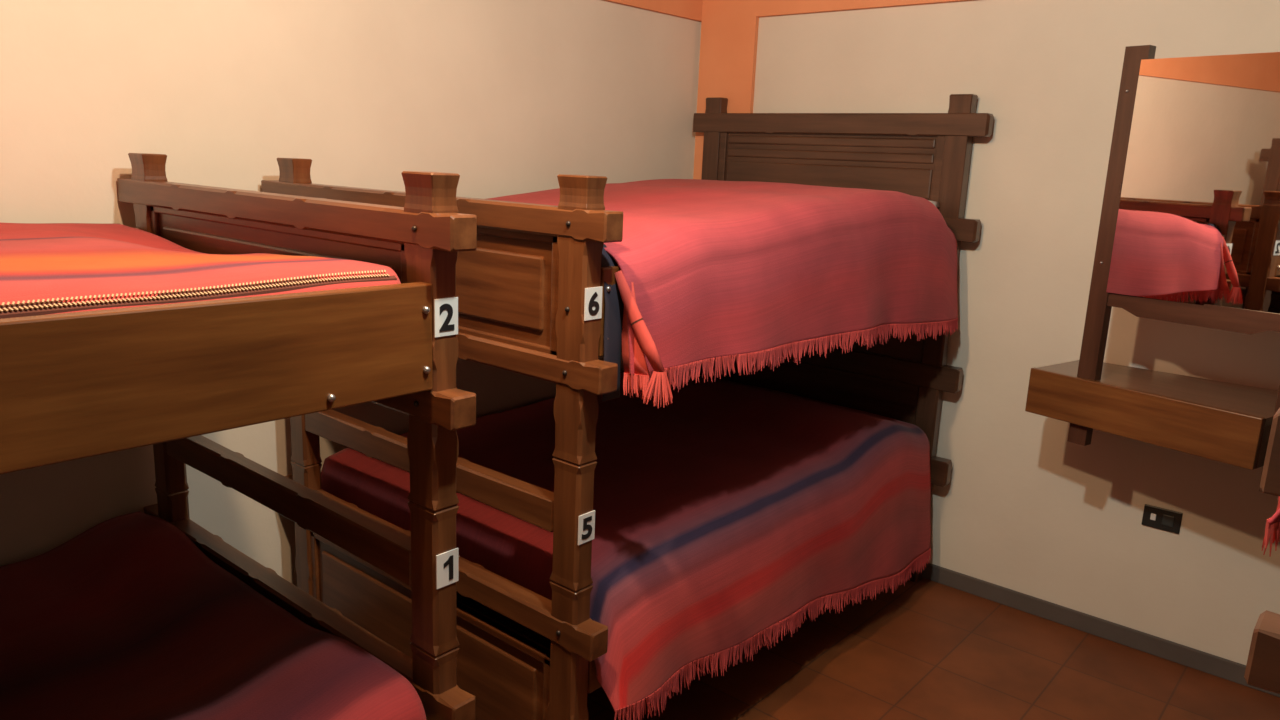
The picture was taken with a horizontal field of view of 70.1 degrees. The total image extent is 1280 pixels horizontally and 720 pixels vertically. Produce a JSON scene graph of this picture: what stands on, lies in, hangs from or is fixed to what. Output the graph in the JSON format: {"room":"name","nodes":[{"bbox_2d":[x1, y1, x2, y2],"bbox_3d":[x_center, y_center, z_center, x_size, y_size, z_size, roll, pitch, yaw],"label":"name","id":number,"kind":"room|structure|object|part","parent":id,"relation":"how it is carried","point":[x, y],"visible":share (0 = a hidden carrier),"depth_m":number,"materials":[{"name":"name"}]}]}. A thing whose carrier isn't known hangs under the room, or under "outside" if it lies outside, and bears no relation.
{"room":"hostel dormitory room","nodes":[
{"label":"hostel dormitory room","id":0,"kind":"room"},
{"bbox_2d":[0,0,700,585],"bbox_3d":[-1.476,-0.290,2.333,0.150,2.520,4.866,13,16,41],"label":"wall","id":1,"kind":"structure","parent":0,"point":[507,97],"depth_m":2.70,"materials":[{"name":"beige paint"}]},
{"bbox_2d":[604,0,702,21],"bbox_3d":[-1.371,-1.309,2.051,0.018,0.402,4.862,13,16,41],"label":"trim","id":2,"kind":"structure","parent":1,"relation":"attached to","point":[688,9],"depth_m":3.69,"materials":[{"name":"orange paint"}]},
{"bbox_2d":[587,577,1279,719],"bbox_3d":[-0.040,1.312,1.375,4.350,0.080,5.060,13,16,39],"label":"floor","id":3,"kind":"structure","parent":0,"point":[925,649],"depth_m":2.86,"materials":[{"name":"tile"}]},
{"bbox_2d":[0,153,476,719],"bbox_3d":[-1.428,0.301,1.322,1.371,1.802,1.945,13,16,39],"label":"bunk bed","id":4,"kind":"object","parent":3,"relation":"on","point":[74,385],"visible":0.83,"depth_m":1.53,"materials":[{"name":"brown wood"}]},
{"bbox_3d":[-1.247,0.223,2.412,0.086,1.502,0.060,13,16,39],"label":"post","id":5,"kind":"part","parent":4,"relation":"part of","materials":[{"name":"brown wood"}]},
{"bbox_3d":[-0.796,-0.171,1.944,1.062,0.254,0.034,13,16,39],"label":"panel","id":6,"kind":"part","parent":4,"relation":"part of","materials":[{"name":"brown wood"}]},
{"bbox_3d":[-0.815,0.298,2.048,1.058,0.072,0.044,13,16,39],"label":"foot rail","id":7,"kind":"part","parent":4,"relation":"part of","materials":[{"name":"brown wood"}]},
{"bbox_3d":[-0.801,-0.323,1.921,1.357,0.059,0.055,13,16,39],"label":"foot rail","id":8,"kind":"part","parent":4,"relation":"part of","materials":[{"name":"brown wood"}]},
{"bbox_3d":[-0.838,0.546,2.112,1.357,0.064,0.055,13,16,39],"label":"foot rail","id":9,"kind":"part","parent":4,"relation":"part of","materials":[{"name":"brown wood"}]},
{"bbox_3d":[-0.814,-0.026,1.986,1.357,0.058,0.055,13,16,39],"label":"foot rail","id":10,"kind":"part","parent":4,"relation":"part of","materials":[{"name":"brown wood"}]},
{"bbox_3d":[-0.383,0.417,1.696,0.086,1.502,0.060,13,16,39],"label":"post","id":11,"kind":"part","parent":4,"relation":"part of","materials":[{"name":"brown wood"}]},
{"bbox_3d":[-0.332,-0.073,1.560,0.002,0.065,0.049,13,16,39],"label":"number plate","id":12,"kind":"part","parent":4,"relation":"part of","materials":[{"name":"white plastic"}]},
{"bbox_3d":[-0.351,0.379,1.659,0.002,0.065,0.049,13,16,39],"label":"number plate","id":13,"kind":"part","parent":4,"relation":"part of","materials":[{"name":"white plastic"}]},
{"bbox_3d":[-1.431,-0.012,1.222,1.140,0.133,1.845,13,16,39],"label":"mattress","id":14,"kind":"object","parent":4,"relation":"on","visible":0},
{"bbox_2d":[0,223,400,318],"bbox_3d":[-1.450,-0.091,1.224,1.212,0.087,1.846,13,16,39],"label":"blanket","id":15,"kind":"object","parent":14,"relation":"on","point":[46,268],"visible":0.67,"depth_m":1.44,"materials":[{"name":"red fabric"}]},
{"bbox_2d":[261,94,993,719],"bbox_3d":[0.041,-0.003,2.988,1.341,1.802,1.938,13,16,39],"label":"bunk bed","id":16,"kind":"object","parent":3,"relation":"on","point":[531,301],"visible":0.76,"depth_m":2.22,"materials":[{"name":"brown wood"}]},
{"bbox_3d":[-0.978,0.180,2.660,0.086,1.502,0.060,13,16,39],"label":"post","id":17,"kind":"part","parent":16,"relation":"part of","materials":[{"name":"brown wood"}]},
{"bbox_3d":[-0.562,0.251,2.309,1.018,0.072,0.044,13,16,39],"label":"foot rail","id":18,"kind":"part","parent":16,"relation":"part of","materials":[{"name":"brown wood"}]},
{"bbox_3d":[-0.584,0.767,2.421,1.022,0.372,0.034,13,16,39],"label":"panel","id":19,"kind":"part","parent":16,"relation":"part of","materials":[{"name":"brown wood"}]},
{"bbox_3d":[-0.552,-0.370,2.185,1.327,0.059,0.055,13,16,39],"label":"foot rail","id":20,"kind":"part","parent":16,"relation":"part of","materials":[{"name":"brown wood"}]},
{"bbox_3d":[-0.589,0.499,2.376,1.327,0.064,0.055,13,16,39],"label":"foot rail","id":21,"kind":"part","parent":16,"relation":"part of","materials":[{"name":"brown wood"}]},
{"bbox_3d":[-0.542,-0.218,2.205,1.022,0.254,0.034,13,16,39],"label":"panel","id":22,"kind":"part","parent":16,"relation":"part of","materials":[{"name":"brown wood"}]},
{"bbox_3d":[-0.565,-0.073,2.250,1.327,0.058,0.055,13,16,39],"label":"foot rail","id":23,"kind":"part","parent":16,"relation":"part of","materials":[{"name":"brown wood"}]},
{"bbox_3d":[-0.145,0.367,1.969,0.086,1.502,0.060,13,16,39],"label":"post","id":24,"kind":"part","parent":16,"relation":"part of","materials":[{"name":"brown wood"}]},
{"bbox_3d":[-0.114,0.356,1.939,0.002,0.065,0.049,13,16,39],"label":"number plate","id":25,"kind":"part","parent":16,"relation":"part of","materials":[{"name":"white plastic"}]},
{"bbox_3d":[-0.094,-0.114,1.835,0.002,0.065,0.049,13,16,39],"label":"number plate","id":26,"kind":"part","parent":16,"relation":"part of","materials":[{"name":"white plastic"}]},
{"bbox_2d":[601,244,623,400],"bbox_3d":[-0.076,-0.078,1.905,0.062,0.320,0.052,13,16,39],"label":"sheet","id":27,"kind":"object","parent":16,"relation":"hanging from","point":[614,306],"visible":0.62,"depth_m":1.89,"materials":[{"name":"blue fabric"}]},
{"bbox_3d":[0.284,-0.215,3.999,0.082,1.802,0.052,13,16,39],"label":"head post","id":28,"kind":"part","parent":16,"relation":"part of","materials":[{"name":"brown wood"}]},
{"bbox_3d":[0.672,0.139,3.728,0.974,0.280,0.020,13,16,39],"label":"head panel","id":29,"kind":"part","parent":16,"relation":"part of","materials":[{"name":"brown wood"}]},
{"bbox_3d":[0.708,-0.732,3.536,0.974,0.285,0.038,13,16,39],"label":"head panel","id":30,"kind":"part","parent":16,"relation":"part of","materials":[{"name":"brown wood"}]},
{"bbox_3d":[0.715,-0.905,3.493,1.260,0.077,0.050,13,16,39],"label":"head rail","id":31,"kind":"part","parent":16,"relation":"part of","materials":[{"name":"brown wood"}]},
{"bbox_3d":[0.678,-0.032,3.685,1.260,0.088,0.050,13,16,39],"label":"head rail","id":32,"kind":"part","parent":16,"relation":"part of","materials":[{"name":"brown wood"}]},
{"bbox_3d":[0.690,-0.295,3.633,0.974,0.470,0.020,13,16,39],"label":"head panel","id":33,"kind":"part","parent":16,"relation":"part of","materials":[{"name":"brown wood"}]},
{"bbox_3d":[0.664,0.313,3.761,1.260,0.095,0.050,13,16,39],"label":"head rail","id":34,"kind":"part","parent":16,"relation":"part of","materials":[{"name":"brown wood"}]},
{"bbox_3d":[1.081,-0.036,3.339,0.082,1.802,0.052,13,16,39],"label":"head post","id":35,"kind":"part","parent":16,"relation":"part of","materials":[{"name":"brown wood"}]},
{"bbox_3d":[0.700,-0.555,3.570,1.260,0.079,0.050,13,16,39],"label":"head rail","id":36,"kind":"part","parent":16,"relation":"part of","materials":[{"name":"brown wood"}]},
{"bbox_2d":[1244,408,1279,693],"bbox_3d":[1.760,0.437,1.313,1.319,1.802,2.186,13,16,39],"label":"bunk bed","id":37,"kind":"object","parent":3,"relation":"on","point":[1262,670],"visible":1,"depth_m":0.85,"materials":[{"name":"brown wood"}]},
{"bbox_3d":[1.086,0.387,0.473,1.302,0.058,0.055,13,16,39],"label":"foot rail","id":38,"kind":"part","parent":37,"relation":"part of","materials":[{"name":"brown wood"}]},
{"bbox_3d":[1.088,0.193,0.436,1.319,0.076,0.055,13,16,39],"label":"foot rail","id":39,"kind":"part","parent":37,"relation":"part of","materials":[{"name":"brown wood"}]},
{"bbox_2d":[693,0,1279,664],"bbox_3d":[1.626,-0.295,2.950,4.350,2.520,0.100,13,16,39],"label":"wall","id":40,"kind":"structure","parent":0,"point":[1025,508],"depth_m":3.09,"materials":[{"name":"beige paint"}]},
{"bbox_2d":[756,0,971,16],"bbox_3d":[1.843,-1.273,2.500,3.588,0.402,0.022,13,16,39],"label":"trim","id":41,"kind":"structure","parent":40,"relation":"attached to","point":[765,8],"depth_m":3.48,"materials":[{"name":"orange paint"}]},
{"bbox_2d":[922,563,1279,696],"bbox_3d":[1.752,0.959,2.994,3.588,0.064,0.014,13,16,39],"label":"baseboard","id":42,"kind":"structure","parent":40,"relation":"attached to","point":[1184,655],"depth_m":3.14,"materials":[{"name":"wood"}]},
{"bbox_2d":[1025,45,1279,496],"bbox_3d":[1.622,-0.289,2.610,0.455,1.148,0.709,-7,15,-36],"label":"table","id":43,"kind":"object","parent":40,"relation":"attached to","point":[1189,231],"visible":1,"depth_m":2.47,"materials":[{"name":"brown wood"}]},
{"bbox_3d":[1.363,-0.307,2.646,0.036,1.148,0.066,-7,15,-36],"label":"post","id":44,"kind":"part","parent":43,"relation":"part of","materials":[{"name":"brown wood"}]},
{"bbox_2d":[1038,360,1277,426],"bbox_3d":[1.594,0.079,2.725,0.433,0.023,0.640,-7,15,-36],"label":"shelf","id":45,"kind":"object","parent":43,"relation":"attached to","point":[1243,399],"depth_m":2.66,"materials":[{"name":"brown wood"}]},
{"bbox_2d":[1106,52,1279,313],"bbox_3d":[1.513,-0.465,2.395,0.006,0.644,0.473,-8,16,-38],"label":"mirror","id":46,"kind":"object","parent":43,"relation":"on","point":[1195,225],"depth_m":2.42,"materials":[{"name":"silver mirror"}]},
{"bbox_3d":[1.507,-0.126,2.477,0.024,0.062,0.473,-7,15,-36],"label":"mirror rail","id":47,"kind":"part","parent":43,"relation":"part of","materials":[{"name":"brown wood"}]},
{"bbox_3d":[1.663,-0.212,2.249,0.036,1.140,0.066,-7,15,-36],"label":"post","id":48,"kind":"part","parent":43,"relation":"part of","materials":[{"name":"brown wood"}]},
{"bbox_2d":[1141,504,1182,533],"bbox_3d":[1.696,0.517,2.964,0.110,0.072,0.011,13,16,39],"label":"electrical outlet","id":49,"kind":"object","parent":40,"relation":"attached to","point":[1153,516],"visible":1,"depth_m":2.96,"materials":[{"name":"black plastic"}]},
{"bbox_2d":[1150,513,1155,520],"bbox_3d":[1.676,0.512,2.976,0.016,0.022,0.005,13,16,39],"label":"switch","id":50,"kind":"object","parent":49,"relation":"attached to","point":[1152,515],"depth_m":2.98,"materials":[{"name":"white plastic"}]},
{"bbox_2d":[1161,514,1174,526],"bbox_3d":[1.709,0.520,2.950,0.034,0.036,0.004,13,16,39],"label":"socket","id":51,"kind":"object","parent":49,"relation":"attached to","point":[1167,520],"depth_m":2.95,"materials":[{"name":"grey plastic"}]},
{"bbox_3d":[0.069,-0.341,2.911,1.100,0.173,1.800,13,16,39],"label":"mattress","id":52,"kind":"object","parent":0,"visible":0},
{"bbox_2d":[488,179,957,406],"bbox_3d":[0.116,-0.313,2.863,1.322,0.495,1.759,13,16,39],"label":"blanket","id":53,"kind":"object","parent":52,"relation":"on","point":[719,271],"visible":0.88,"depth_m":2.36,"materials":[{"name":"red fabric"}]},
{"bbox_2d":[827,186,939,206],"bbox_3d":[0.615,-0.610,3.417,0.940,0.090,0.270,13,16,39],"label":"mattress","id":54,"kind":"object","parent":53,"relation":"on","point":[937,204],"visible":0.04,"depth_m":3.21,"materials":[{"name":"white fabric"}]},
{"bbox_3d":[0.056,0.417,3.101,1.100,0.155,1.740,13,16,39],"label":"mattress","id":55,"kind":"object","parent":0,"visible":0},
{"bbox_2d":[321,371,930,719],"bbox_3d":[0.053,0.500,3.046,1.272,0.589,1.771,13,16,39],"label":"blanket","id":56,"kind":"object","parent":55,"relation":"on","point":[726,512],"visible":0.85,"depth_m":2.65,"materials":[{"name":"red fabric"}]},
{"bbox_3d":[-1.464,0.762,1.392,1.140,0.090,1.845,13,16,39],"label":"mattress","id":57,"kind":"object","parent":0,"visible":0},
{"bbox_2d":[0,511,425,719],"bbox_3d":[-1.444,0.810,1.379,1.345,0.384,1.844,13,16,39],"label":"blanket","id":58,"kind":"object","parent":57,"relation":"on","point":[127,618],"visible":1,"depth_m":1.86,"materials":[{"name":"red fabric"}]},
{"bbox_3d":[1.744,0.161,1.171,1.080,0.078,1.870,13,16,39],"label":"mattress","id":59,"kind":"object","parent":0,"visible":0},
{"bbox_2d":[1261,496,1279,556],"bbox_3d":[1.825,0.164,1.450,1.236,0.285,1.409,13,16,39],"label":"blanket","id":60,"kind":"object","parent":59,"relation":"on","point":[1272,528],"visible":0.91,"depth_m":1.34,"materials":[{"name":"red fabric"}]}
]}

